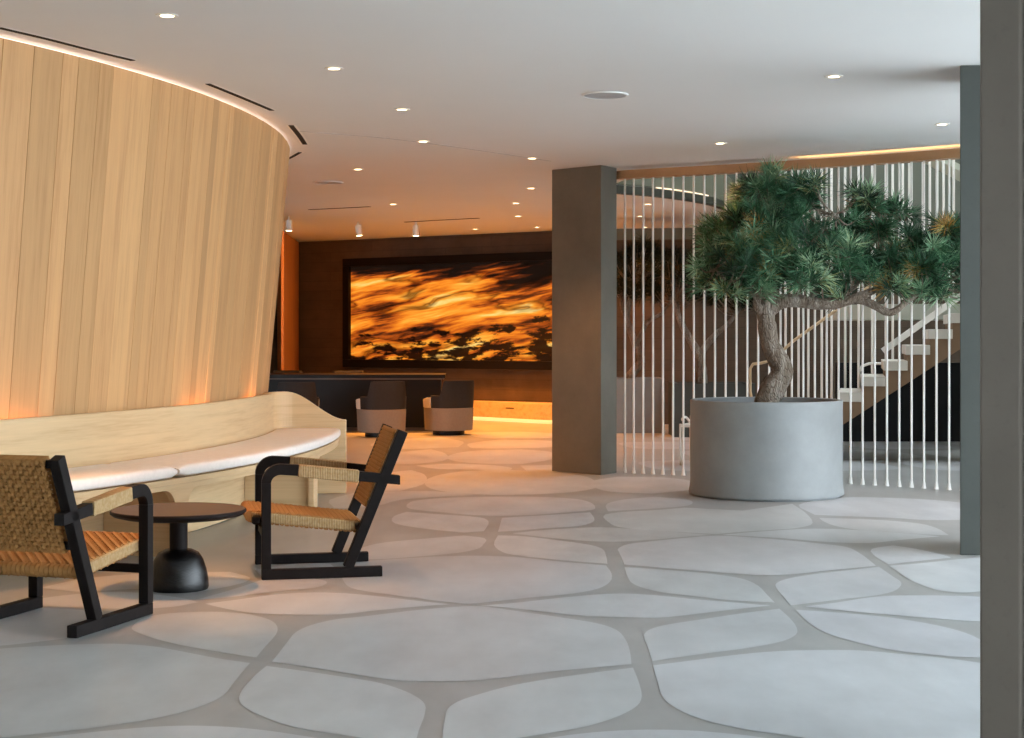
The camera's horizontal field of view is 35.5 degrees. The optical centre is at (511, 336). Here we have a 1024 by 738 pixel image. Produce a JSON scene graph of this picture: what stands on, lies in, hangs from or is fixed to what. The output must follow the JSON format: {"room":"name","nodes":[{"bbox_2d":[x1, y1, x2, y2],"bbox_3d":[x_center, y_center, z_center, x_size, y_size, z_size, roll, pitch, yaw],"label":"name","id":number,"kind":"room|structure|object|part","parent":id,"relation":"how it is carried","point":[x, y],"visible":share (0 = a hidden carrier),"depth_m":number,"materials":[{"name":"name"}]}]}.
{"room":"hotel lobby","nodes":[
{"label":"hotel lobby","id":0,"kind":"room"},
{"bbox_2d":[0,38,289,418],"bbox_3d":[-3.032,-0.150,11.736,2.348,2.900,11.658,0,0,6],"label":"wall","id":1,"kind":"structure","parent":0,"point":[142,216],"depth_m":9.76,"materials":[{"name":"brown wood"}]},
{"bbox_2d":[0,37,251,114],"bbox_3d":[-2.892,-1.605,11.667,2.026,0.008,11.309,0,0,6],"label":"trim","id":2,"kind":"structure","parent":1,"relation":"attached to","point":[0,37],"depth_m":9.35,"materials":[{"name":"white paint"}]},
{"bbox_2d":[300,131,547,160],"bbox_3d":[-0.594,-1.618,13.598,0.177,0.002,2.952,0,0,43],"label":"trim","id":3,"kind":"structure","parent":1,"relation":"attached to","point":[300,131],"depth_m":13.34,"materials":[{"name":"grey"}]},
{"bbox_2d":[277,231,283,369],"bbox_3d":[-3.765,-0.150,25.977,0.020,2.900,3.904,0,0,-10],"label":"wall","id":4,"kind":"structure","parent":0,"point":[279,278],"depth_m":25.28,"materials":[{"name":"brown wood"}]},
{"bbox_2d":[281,232,298,369],"bbox_3d":[-3.540,-0.150,25.575,0.020,2.900,3.054,0,0,-3],"label":"wall","id":5,"kind":"structure","parent":0,"point":[291,246],"depth_m":25.45,"materials":[{"name":"brown wood"}]},
{"bbox_2d":[270,231,551,402],"bbox_3d":[-1.355,-0.160,25.904,6.948,2.920,0.250,0,0,34],"label":"wall","id":6,"kind":"structure","parent":0,"point":[320,262],"depth_m":26.35,"materials":[{"name":"dark wood veneer"},{"name":"backlit onyx"}]},
{"bbox_2d":[342,251,551,369],"bbox_3d":[-0.822,-0.400,25.318,4.750,1.800,0.121,0,0,34],"label":"picture","id":7,"kind":"object","parent":6,"relation":"attached to","point":[494,310],"visible":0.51,"depth_m":25.43,"materials":[{"name":"orange glass"}]},
{"bbox_3d":[-0.822,-1.235,25.318,4.750,0.130,0.120,0,0,34],"label":"frame rail","id":8,"kind":"part","parent":7,"relation":"part of","materials":[{"name":"black metal"}]},
{"bbox_3d":[-0.822,0.435,25.318,4.750,0.130,0.120,0,0,34],"label":"frame rail","id":9,"kind":"part","parent":7,"relation":"part of","materials":[{"name":"black metal"}]},
{"bbox_2d":[0,420,979,737],"bbox_3d":[-1.000,1.299,12.000,22.000,0.003,36.000,0,0,0],"label":"floor","id":10,"kind":"structure","parent":0,"point":[514,596],"depth_m":7.33,"materials":[{"name":"stone"}]},
{"bbox_2d":[0,455,152,637],"bbox_3d":[-2.093,0.900,7.266,0.659,0.795,0.874,0,0,17],"label":"woven armchair","id":11,"kind":"object","parent":10,"relation":"on","point":[38,541],"visible":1,"depth_m":7.01,"materials":[{"name":"beige wicker"}]},
{"bbox_3d":[-2.209,0.541,6.891,0.595,0.036,0.032,0,0,17],"label":"rail","id":12,"kind":"part","parent":11,"relation":"part of","materials":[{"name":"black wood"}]},
{"bbox_3d":[-2.187,0.724,6.963,0.480,0.435,0.214,0,0,17],"label":"backrest","id":13,"kind":"part","parent":11,"relation":"part of","materials":[{"name":"wicker"}]},
{"bbox_3d":[-2.282,1.014,7.664,0.050,0.461,0.050,0,0,17],"label":"leg","id":14,"kind":"part","parent":11,"relation":"part of","materials":[{"name":"black wood"}]},
{"bbox_3d":[-2.165,0.908,7.035,0.595,0.036,0.032,0,0,17],"label":"rail","id":15,"kind":"part","parent":11,"relation":"part of","materials":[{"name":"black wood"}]},
{"bbox_3d":[-2.059,0.996,7.376,0.525,0.140,0.587,0,0,17],"label":"seat","id":16,"kind":"part","parent":11,"relation":"part of","materials":[{"name":"wicker"}]},
{"bbox_3d":[-1.886,0.879,6.928,0.050,0.752,0.349,0,0,17],"label":"post","id":17,"kind":"part","parent":11,"relation":"part of","materials":[{"name":"black wood"}]},
{"bbox_3d":[-1.816,0.741,7.156,0.050,0.123,0.745,0,0,17],"label":"armrest","id":18,"kind":"part","parent":11,"relation":"part of","materials":[{"name":"beige wicker"}]},
{"bbox_3d":[-1.713,1.014,7.488,0.050,0.461,0.050,0,0,17],"label":"leg","id":19,"kind":"part","parent":11,"relation":"part of","materials":[{"name":"black wood"}]},
{"bbox_2d":[0,391,345,556],"bbox_3d":[-2.311,0.873,10.048,1.129,0.845,6.726,0,0,16],"label":"bench","id":20,"kind":"object","parent":10,"relation":"on","point":[86,439],"visible":0.5,"depth_m":10.22,"materials":[{"name":"brown wood"}]},
{"bbox_2d":[52,464,176,491],"bbox_3d":[-2.775,0.785,8.200,0.626,0.076,2.746,0,0,28],"label":"seat cushion","id":21,"kind":"object","parent":20,"relation":"on","point":[97,476],"visible":0.51,"depth_m":8.89,"materials":[{"name":"beige fabric"}]},
{"bbox_2d":[110,428,340,475],"bbox_3d":[-1.827,0.785,11.292,0.723,0.076,3.904,0,0,8],"label":"seat cushion","id":22,"kind":"object","parent":20,"relation":"on","point":[282,441],"visible":0.88,"depth_m":10.53,"materials":[{"name":"beige fabric"}]},
{"bbox_2d":[109,502,246,592],"bbox_3d":[-1.719,1.092,8.250,0.692,0.412,0.692,0,0,0],"label":"side table","id":23,"kind":"object","parent":10,"relation":"on","point":[178,568],"visible":0.93,"depth_m":8.14,"materials":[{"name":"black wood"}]},
{"bbox_3d":[-1.719,1.010,8.250,0.092,0.175,0.092,0,0,0],"label":"stem","id":24,"kind":"part","parent":23,"relation":"part of","materials":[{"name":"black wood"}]},
{"bbox_2d":[271,370,302,372],"bbox_3d":[-3.382,0.899,23.685,0.636,0.798,0.570,0,0,5],"label":"tub chair","id":25,"kind":"object","parent":10,"relation":"on","point":[273,371],"visible":0.08,"depth_m":23.91,"materials":[{"name":"beige fabric"}]},
{"bbox_2d":[276,382,318,406],"bbox_3d":[-2.796,0.935,20.578,0.636,0.725,0.570,0,0,-14],"label":"tub chair","id":26,"kind":"object","parent":10,"relation":"on","point":[307,390],"visible":0.2,"depth_m":20.33,"materials":[{"name":"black fabric"}]},
{"bbox_2d":[241,423,407,579],"bbox_3d":[-1.063,0.900,8.925,0.874,0.795,0.659,0,0,-12],"label":"woven armchair","id":27,"kind":"object","parent":10,"relation":"on","point":[373,477],"visible":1,"depth_m":8.67,"materials":[{"name":"black wood"}]},
{"bbox_3d":[-1.428,0.980,8.845,0.050,0.050,0.595,0,0,-12],"label":"rail","id":28,"kind":"part","parent":27,"relation":"part of","materials":[{"name":"black wood"}]},
{"bbox_3d":[-1.443,1.014,9.146,0.050,0.461,0.050,0,0,-12],"label":"leg","id":29,"kind":"part","parent":27,"relation":"part of","materials":[{"name":"black wood"}]},
{"bbox_3d":[-1.316,1.014,8.565,0.050,0.461,0.050,0,0,-12],"label":"leg","id":30,"kind":"part","parent":27,"relation":"part of","materials":[{"name":"black wood"}]},
{"bbox_3d":[-1.175,0.996,8.900,0.587,0.140,0.525,0,0,-12],"label":"seat","id":31,"kind":"part","parent":27,"relation":"part of","materials":[{"name":"wicker"}]},
{"bbox_3d":[-1.104,0.741,9.220,0.745,0.123,0.050,0,0,-12],"label":"armrest","id":32,"kind":"part","parent":27,"relation":"part of","materials":[{"name":"beige wicker"}]},
{"bbox_3d":[-0.976,0.741,8.639,0.745,0.123,0.050,0,0,-12],"label":"armrest","id":33,"kind":"part","parent":27,"relation":"part of","materials":[{"name":"beige wicker"}]},
{"bbox_3d":[-0.870,0.879,9.272,0.349,0.752,0.050,0,0,-12],"label":"post","id":34,"kind":"part","parent":27,"relation":"part of","materials":[{"name":"black wood"}]},
{"bbox_3d":[-0.752,0.724,8.993,0.214,0.435,0.480,0,0,-12],"label":"backrest","id":35,"kind":"part","parent":27,"relation":"part of","materials":[{"name":"wicker"}]},
{"bbox_3d":[-0.743,0.879,8.690,0.349,0.752,0.050,0,0,-12],"label":"post","id":36,"kind":"part","parent":27,"relation":"part of","materials":[{"name":"black wood"}]},
{"bbox_2d":[332,371,363,372],"bbox_3d":[-2.385,0.899,23.484,0.636,0.798,0.570,0,0,-10],"label":"tub chair","id":37,"kind":"object","parent":10,"relation":"on","point":[333,371],"visible":0.08,"depth_m":23.71,"materials":[{"name":"beige fabric"}]},
{"bbox_2d":[268,373,445,430],"bbox_3d":[-2.396,0.907,22.415,2.984,0.785,0.950,0,0,2],"label":"desk","id":38,"kind":"object","parent":10,"relation":"on","point":[337,393],"visible":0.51,"depth_m":22.13,"materials":[{"name":"black paint"}]},
{"bbox_3d":[-2.418,0.575,22.416,2.962,0.020,1.007,0,0,0],"label":"edge trim","id":39,"kind":"part","parent":38,"relation":"part of","materials":[{"name":"black metal"}]},
{"bbox_2d":[356,381,405,436],"bbox_3d":[-1.693,0.935,20.885,0.636,0.725,0.570,0,0,-24],"label":"tub chair","id":40,"kind":"object","parent":10,"relation":"on","point":[385,402],"visible":0.87,"depth_m":20.64,"materials":[{"name":"beige fabric"}]},
{"bbox_2d":[423,380,473,434],"bbox_3d":[-0.825,0.935,21.308,0.636,0.725,0.570,0,0,-34],"label":"tub chair","id":41,"kind":"object","parent":10,"relation":"on","point":[451,412],"visible":1,"depth_m":21.07,"materials":[{"name":"beige fabric"}]},
{"bbox_2d":[473,400,551,423],"bbox_3d":[-0.215,1.150,24.674,3.009,0.300,0.495,0,0,34],"label":"stone ledge","id":42,"kind":"object","parent":10,"relation":"on","point":[505,411],"visible":0.44,"depth_m":24.39,"materials":[{"name":"stone"}]},
{"bbox_2d":[552,165,616,474],"bbox_3d":[0.694,-0.160,15.408,0.668,2.920,0.291,0,0,43],"label":"column","id":43,"kind":"structure","parent":10,"relation":"on","point":[584,199],"depth_m":15.25,"materials":[{"name":"concrete"}]},
{"bbox_2d":[617,377,664,432],"bbox_3d":[1.710,0.930,22.000,0.700,0.740,0.800,0,0,0],"label":"trough","id":44,"kind":"object","parent":10,"relation":"on","point":[620,380],"visible":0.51,"depth_m":21.60,"materials":[{"name":"concrete"}]},
{"bbox_2d":[617,233,689,377],"bbox_3d":[1.903,-0.428,22.036,1.539,2.150,0.932,0,0,0],"label":"pine tree","id":45,"kind":"object","parent":44,"relation":"in","point":[638,244],"visible":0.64,"depth_m":21.95,"materials":[{"name":"green plant"}]},
{"bbox_2d":[679,416,689,464],"bbox_3d":[2.029,1.017,16.361,0.568,0.563,0.546,0,0,20],"label":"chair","id":46,"kind":"object","parent":10,"relation":"on","point":[686,417],"visible":0.22,"depth_m":16.19,"materials":[{"name":"white metal"}]},
{"bbox_3d":[1.705,1.088,16.203,0.024,0.420,0.024,0,0,-3],"label":"leg","id":47,"kind":"part","parent":46,"relation":"part of","materials":[{"name":"white metal"}]},
{"bbox_3d":[1.856,1.088,16.616,0.024,0.420,0.024,0,0,-3],"label":"leg","id":48,"kind":"part","parent":46,"relation":"part of","materials":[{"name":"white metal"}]},
{"bbox_2d":[668,382,754,436],"bbox_3d":[2.625,0.950,21.100,1.050,0.700,0.750,0,0,0],"label":"trough","id":49,"kind":"object","parent":10,"relation":"on","point":[688,386],"visible":0.4,"depth_m":20.73,"materials":[{"name":"concrete"}]},
{"bbox_2d":[657,242,755,382],"bbox_3d":[2.696,-0.310,21.105,1.603,1.962,0.915,0,0,0],"label":"pine tree","id":50,"kind":"object","parent":49,"relation":"on","point":[688,336],"visible":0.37,"depth_m":21.06,"materials":[{"name":"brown plant"}]},
{"bbox_2d":[689,397,843,501],"bbox_3d":[2.095,0.907,13.200,1.268,0.783,1.268,0,0,0],"label":"planter","id":51,"kind":"object","parent":10,"relation":"on","point":[790,449],"visible":0.97,"depth_m":12.66,"materials":[{"name":"concrete"}]},
{"bbox_2d":[679,154,959,401],"bbox_3d":[2.728,-0.443,13.115,2.687,2.118,1.099,0,0,0],"label":"pine tree","id":52,"kind":"object","parent":51,"relation":"on","point":[780,203],"visible":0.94,"depth_m":13.03,"materials":[{"name":"green plant"}]},
{"bbox_2d":[617,148,959,490],"bbox_3d":[3.497,-0.144,13.691,5.997,2.888,0.277,0,0,35],"label":"screen","id":53,"kind":"object","parent":10,"relation":"on","point":[945,154],"visible":0.73,"depth_m":14.31,"materials":[{"name":"white metal"}]},
{"bbox_3d":[1.080,-0.107,15.306,0.044,2.815,0.042,0,0,0],"label":"rod","id":54,"kind":"part","parent":53,"relation":"part of","materials":[{"name":"white metal"}]},
{"bbox_3d":[1.160,-0.107,15.245,0.044,2.815,0.042,0,0,0],"label":"rod","id":55,"kind":"part","parent":53,"relation":"part of","materials":[{"name":"white metal"}]},
{"bbox_3d":[1.246,-0.107,15.191,0.044,2.815,0.042,0,0,0],"label":"rod","id":56,"kind":"part","parent":53,"relation":"part of","materials":[{"name":"white metal"}]},
{"bbox_3d":[1.334,-0.107,15.141,0.044,2.815,0.042,0,0,0],"label":"rod","id":57,"kind":"part","parent":53,"relation":"part of","materials":[{"name":"white metal"}]},
{"bbox_3d":[1.424,-0.107,15.092,0.044,2.815,0.042,0,0,0],"label":"rod","id":58,"kind":"part","parent":53,"relation":"part of","materials":[{"name":"white metal"}]},
{"bbox_3d":[1.514,-0.107,15.043,0.044,2.815,0.042,0,0,0],"label":"rod","id":59,"kind":"part","parent":53,"relation":"part of","materials":[{"name":"white metal"}]},
{"bbox_3d":[1.606,-0.107,14.995,0.044,2.815,0.042,0,0,0],"label":"rod","id":60,"kind":"part","parent":53,"relation":"part of","materials":[{"name":"white metal"}]},
{"bbox_3d":[1.698,-0.107,14.946,0.044,2.815,0.042,0,0,0],"label":"rod","id":61,"kind":"part","parent":53,"relation":"part of","materials":[{"name":"white metal"}]},
{"bbox_3d":[1.790,-0.107,14.896,0.044,2.815,0.042,0,0,0],"label":"rod","id":62,"kind":"part","parent":53,"relation":"part of","materials":[{"name":"white metal"}]},
{"bbox_3d":[1.883,-0.107,14.845,0.044,2.815,0.042,0,0,0],"label":"rod","id":63,"kind":"part","parent":53,"relation":"part of","materials":[{"name":"white metal"}]},
{"bbox_3d":[1.975,-0.107,14.793,0.044,2.815,0.042,0,0,0],"label":"rod","id":64,"kind":"part","parent":53,"relation":"part of","materials":[{"name":"white metal"}]},
{"bbox_3d":[2.067,-0.107,14.739,0.044,2.815,0.042,0,0,0],"label":"rod","id":65,"kind":"part","parent":53,"relation":"part of","materials":[{"name":"white metal"}]},
{"bbox_3d":[2.159,-0.107,14.683,0.044,2.815,0.042,0,0,0],"label":"rod","id":66,"kind":"part","parent":53,"relation":"part of","materials":[{"name":"white metal"}]},
{"bbox_3d":[2.250,-0.107,14.625,0.044,2.815,0.042,0,0,0],"label":"rod","id":67,"kind":"part","parent":53,"relation":"part of","materials":[{"name":"white metal"}]},
{"bbox_3d":[2.434,-0.107,14.507,0.044,2.815,0.042,0,0,0],"label":"rod","id":68,"kind":"part","parent":53,"relation":"part of","materials":[{"name":"white metal"}]},
{"bbox_3d":[2.526,-0.107,14.447,0.044,2.815,0.042,0,0,0],"label":"rod","id":69,"kind":"part","parent":53,"relation":"part of","materials":[{"name":"white metal"}]},
{"bbox_3d":[2.618,-0.107,14.386,0.044,2.815,0.042,0,0,0],"label":"rod","id":70,"kind":"part","parent":53,"relation":"part of","materials":[{"name":"white metal"}]},
{"bbox_3d":[2.711,-0.107,14.324,0.044,2.815,0.042,0,0,0],"label":"rod","id":71,"kind":"part","parent":53,"relation":"part of","materials":[{"name":"white metal"}]},
{"bbox_3d":[2.804,-0.107,14.261,0.044,2.815,0.042,0,0,0],"label":"rod","id":72,"kind":"part","parent":53,"relation":"part of","materials":[{"name":"white metal"}]},
{"bbox_3d":[2.897,-0.107,14.198,0.044,2.815,0.042,0,0,0],"label":"rod","id":73,"kind":"part","parent":53,"relation":"part of","materials":[{"name":"white metal"}]},
{"bbox_3d":[2.990,-0.107,14.133,0.044,2.815,0.042,0,0,0],"label":"rod","id":74,"kind":"part","parent":53,"relation":"part of","materials":[{"name":"white metal"}]},
{"bbox_3d":[3.083,-0.107,14.067,0.044,2.815,0.042,0,0,0],"label":"rod","id":75,"kind":"part","parent":53,"relation":"part of","materials":[{"name":"white metal"}]},
{"bbox_3d":[3.174,-0.107,14.000,0.044,2.815,0.042,0,0,0],"label":"rod","id":76,"kind":"part","parent":53,"relation":"part of","materials":[{"name":"white metal"}]},
{"bbox_3d":[3.265,-0.107,13.932,0.044,2.815,0.042,0,0,0],"label":"rod","id":77,"kind":"part","parent":53,"relation":"part of","materials":[{"name":"white metal"}]},
{"bbox_3d":[3.355,-0.107,13.862,0.044,2.815,0.042,0,0,0],"label":"rod","id":78,"kind":"part","parent":53,"relation":"part of","materials":[{"name":"white metal"}]},
{"bbox_3d":[3.444,-0.107,13.793,0.044,2.815,0.042,0,0,0],"label":"rod","id":79,"kind":"part","parent":53,"relation":"part of","materials":[{"name":"white metal"}]},
{"bbox_3d":[3.533,-0.107,13.722,0.044,2.815,0.042,0,0,0],"label":"rod","id":80,"kind":"part","parent":53,"relation":"part of","materials":[{"name":"white metal"}]},
{"bbox_3d":[3.621,-0.107,13.650,0.044,2.815,0.042,0,0,0],"label":"rod","id":81,"kind":"part","parent":53,"relation":"part of","materials":[{"name":"white metal"}]},
{"bbox_3d":[3.710,-0.107,13.580,0.044,2.815,0.042,0,0,0],"label":"rod","id":82,"kind":"part","parent":53,"relation":"part of","materials":[{"name":"white metal"}]},
{"bbox_2d":[749,160,959,423],"bbox_3d":[4.684,-1.480,17.292,4.130,5.640,1.514,0,0,12],"label":"staircase","id":83,"kind":"structure","parent":10,"relation":"on","point":[954,317],"depth_m":17.89,"materials":[{"name":"stone"}]},
{"bbox_3d":[4.343,-0.794,16.662,3.725,3.093,0.032,0,0,12],"label":"handrail","id":84,"kind":"part","parent":83,"relation":"part of","materials":[{"name":"brown wood"}]},
{"bbox_3d":[4.050,0.482,18.064,0.286,0.397,0.032,0,0,12],"label":"handrail","id":85,"kind":"part","parent":83,"relation":"part of","materials":[{"name":"white paint"}]},
{"bbox_2d":[828,304,959,320],"bbox_3d":[5.425,-0.290,18.975,3.150,0.180,1.550,0,0,0],"label":"stair landing","id":86,"kind":"structure","parent":83,"relation":"attached to","point":[917,309],"depth_m":18.44,"materials":[{"name":"paint"}]},
{"bbox_3d":[5.239,-0.624,17.851,2.191,1.624,0.030,0,0,12],"label":"skirting plate","id":87,"kind":"part","parent":83,"relation":"part of","materials":[{"name":"white paint"}]},
{"bbox_2d":[925,160,959,180],"bbox_3d":[5.092,-1.965,18.600,0.846,0.481,0.500,0,0,0],"label":"flight","id":88,"kind":"object","parent":83,"relation":"attached to","point":[957,166],"visible":0.14,"depth_m":18.55,"materials":[{"name":"paint"}]},
{"bbox_2d":[960,65,979,554],"bbox_3d":[2.922,-0.160,9.841,0.292,2.920,0.722,0,0,18],"label":"column","id":89,"kind":"structure","parent":10,"relation":"on","point":[969,74],"depth_m":9.54,"materials":[{"name":"concrete"}]},
{"bbox_2d":[980,0,1023,737],"bbox_3d":[1.512,-0.160,4.555,0.353,2.920,0.664,0,0,21],"label":"column","id":90,"kind":"structure","parent":10,"relation":"on","point":[1001,21],"depth_m":4.28,"materials":[{"name":"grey concrete"}]},
{"bbox_2d":[0,0,979,241],"bbox_3d":[-2.900,-1.845,12.000,18.200,0.450,36.000,0,0,0],"label":"ceiling","id":91,"kind":"structure","parent":0,"point":[510,77],"depth_m":10.27,"materials":[{"name":"paint"}]},
{"bbox_2d":[0,27,136,60],"bbox_3d":[-2.444,-1.617,8.864,0.080,0.004,1.088,0,0,25],"label":"ceiling vent","id":92,"kind":"object","parent":91,"relation":"in","point":[1,28],"visible":1,"depth_m":8.82,"materials":[{"name":"black metal"}]},
{"bbox_2d":[155,13,178,17],"bbox_3d":[-1.736,-1.617,8.050,0.116,0.005,0.116,0,0,0],"label":"recessed light","id":93,"kind":"object","parent":91,"relation":"in","point":[160,15],"visible":1,"depth_m":8.05,"materials":[{"name":"white paint"}]},
{"bbox_2d":[204,83,275,110],"bbox_3d":[-1.826,-1.617,10.821,0.074,0.004,1.216,0,0,11],"label":"ceiling vent","id":94,"kind":"object","parent":91,"relation":"in","point":[212,85],"visible":1,"depth_m":10.76,"materials":[{"name":"black metal"}]},
{"bbox_2d":[286,216,291,230],"bbox_3d":[-2.987,-1.520,21.434,0.090,0.200,0.090,0,0,0],"label":"light","id":95,"kind":"object","parent":91,"relation":"attached to","point":[288,222],"visible":1,"depth_m":21.40,"materials":[{"name":"white paint"}]},
{"bbox_2d":[289,152,303,159],"bbox_3d":[-1.958,-1.617,14.307,0.074,0.004,0.628,0,0,-19],"label":"ceiling vent","id":96,"kind":"object","parent":91,"relation":"in","point":[295,154],"visible":0.77,"depth_m":14.23,"materials":[{"name":"black metal"}]},
{"bbox_2d":[286,125,308,144],"bbox_3d":[-1.711,-1.617,12.828,0.080,0.004,1.205,0,0,-2],"label":"ceiling vent","id":97,"kind":"object","parent":91,"relation":"in","point":[294,129],"visible":1,"depth_m":12.76,"materials":[{"name":"black metal"}]},
{"bbox_2d":[313,181,343,183],"bbox_3d":[-1.923,-1.614,16.723,0.324,0.010,0.324,0,0,0],"label":"ceiling speaker","id":98,"kind":"object","parent":91,"relation":"attached to","point":[315,182],"visible":1,"depth_m":16.70,"materials":[{"name":"grey"}]},
{"bbox_2d":[314,182,339,183],"bbox_3d":[-1.923,-1.615,16.723,0.296,0.007,0.296,0,0,0],"label":"grille","id":99,"kind":"object","parent":98,"relation":"attached to","point":[314,182],"depth_m":16.70,"materials":[{"name":"grey metal"}]},
{"bbox_2d":[325,67,343,70],"bbox_3d":[-1.072,-1.617,9.636,0.116,0.005,0.116,0,0,0],"label":"recessed light","id":100,"kind":"object","parent":91,"relation":"in","point":[326,68],"visible":1,"depth_m":9.64,"materials":[{"name":"white paint"}]},
{"bbox_2d":[308,206,369,209],"bbox_3d":[-2.170,-1.617,20.097,0.941,0.004,0.053,0,0,30],"label":"ceiling vent","id":101,"kind":"object","parent":91,"relation":"in","point":[367,206],"visible":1,"depth_m":20.11,"materials":[{"name":"black metal"}]},
{"bbox_2d":[355,222,362,235],"bbox_3d":[-2.155,-1.518,22.495,0.109,0.204,0.090,0,0,0],"label":"light","id":102,"kind":"object","parent":91,"relation":"attached to","point":[358,228],"visible":1,"depth_m":22.45,"materials":[{"name":"white paint"}]},
{"bbox_2d":[394,108,409,110],"bbox_3d":[-0.782,-1.617,11.368,0.116,0.005,0.116,0,0,0],"label":"recessed light","id":103,"kind":"object","parent":91,"relation":"in","point":[396,109],"visible":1,"depth_m":11.37,"materials":[{"name":"white paint"}]},
{"bbox_2d":[413,222,418,235],"bbox_3d":[-1.350,-1.520,22.495,0.090,0.200,0.090,0,0,0],"label":"light","id":104,"kind":"object","parent":91,"relation":"attached to","point":[415,227],"visible":1,"depth_m":22.45,"materials":[{"name":"white paint"}]},
{"bbox_2d":[411,218,479,221],"bbox_3d":[-0.983,-1.617,22.154,1.303,0.004,0.066,0,0,36],"label":"ceiling vent","id":105,"kind":"object","parent":91,"relation":"in","point":[467,218],"visible":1,"depth_m":22.04,"materials":[{"name":"black metal"}]},
{"bbox_2d":[582,91,628,98],"bbox_3d":[0.621,-1.614,10.689,0.314,0.010,0.314,0,0,0],"label":"ceiling speaker","id":106,"kind":"object","parent":91,"relation":"attached to","point":[597,94],"visible":1,"depth_m":10.68,"materials":[{"name":"grey"}]},
{"bbox_2d":[584,93,625,98],"bbox_3d":[0.621,-1.615,10.689,0.286,0.007,0.286,0,0,0],"label":"grille","id":107,"kind":"object","parent":106,"relation":"attached to","point":[586,95],"depth_m":10.68,"materials":[{"name":"grey metal"}]},
{"bbox_2d":[656,187,708,195],"bbox_3d":[2.039,-1.716,18.915,0.064,0.018,1.273,0,0,34],"label":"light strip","id":108,"kind":"structure","parent":91,"relation":"attached to","point":[656,187],"depth_m":18.73,"materials":[{"name":"white plastic"}]},
{"bbox_2d":[824,75,842,77],"bbox_3d":[1.999,-1.617,9.931,0.116,0.005,0.116,0,0,0],"label":"recessed light","id":109,"kind":"object","parent":91,"relation":"in","point":[826,76],"visible":1,"depth_m":9.93,"materials":[{"name":"white paint"}]},
{"bbox_2d":[934,123,949,125],"bbox_3d":[3.270,-1.617,12.169,0.116,0.005,0.116,0,0,0],"label":"recessed light","id":110,"kind":"object","parent":91,"relation":"in","point":[937,124],"visible":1,"depth_m":12.17,"materials":[{"name":"white paint"}]},
{"bbox_2d":[617,159,959,423],"bbox_3d":[4.473,-1.900,23.523,6.413,6.400,0.250,0,0,11],"label":"wall","id":111,"kind":"structure","parent":0,"point":[709,310],"depth_m":23.57,"materials":[{"name":"paint"}]},
{"bbox_2d":[617,185,732,209],"bbox_3d":[2.497,-1.657,20.928,0.853,0.095,7.266,0,0,18],"label":"trim","id":112,"kind":"structure","parent":111,"relation":"attached to","point":[688,197],"depth_m":18.58,"materials":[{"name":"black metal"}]},
{"bbox_2d":[617,175,732,202],"bbox_3d":[2.477,-1.895,20.929,0.813,0.350,7.256,0,0,18],"label":"trim","id":113,"kind":"structure","parent":111,"relation":"attached to","point":[709,179],"depth_m":19.16,"materials":[{"name":"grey paint"}]},
{"bbox_2d":[835,363,959,441],"bbox_3d":[5.825,0.810,19.975,3.550,0.980,0.150,0,0,0],"label":"wall","id":114,"kind":"structure","parent":0,"point":[942,367],"depth_m":19.90,"materials":[{"name":"grey paint"}]}
]}

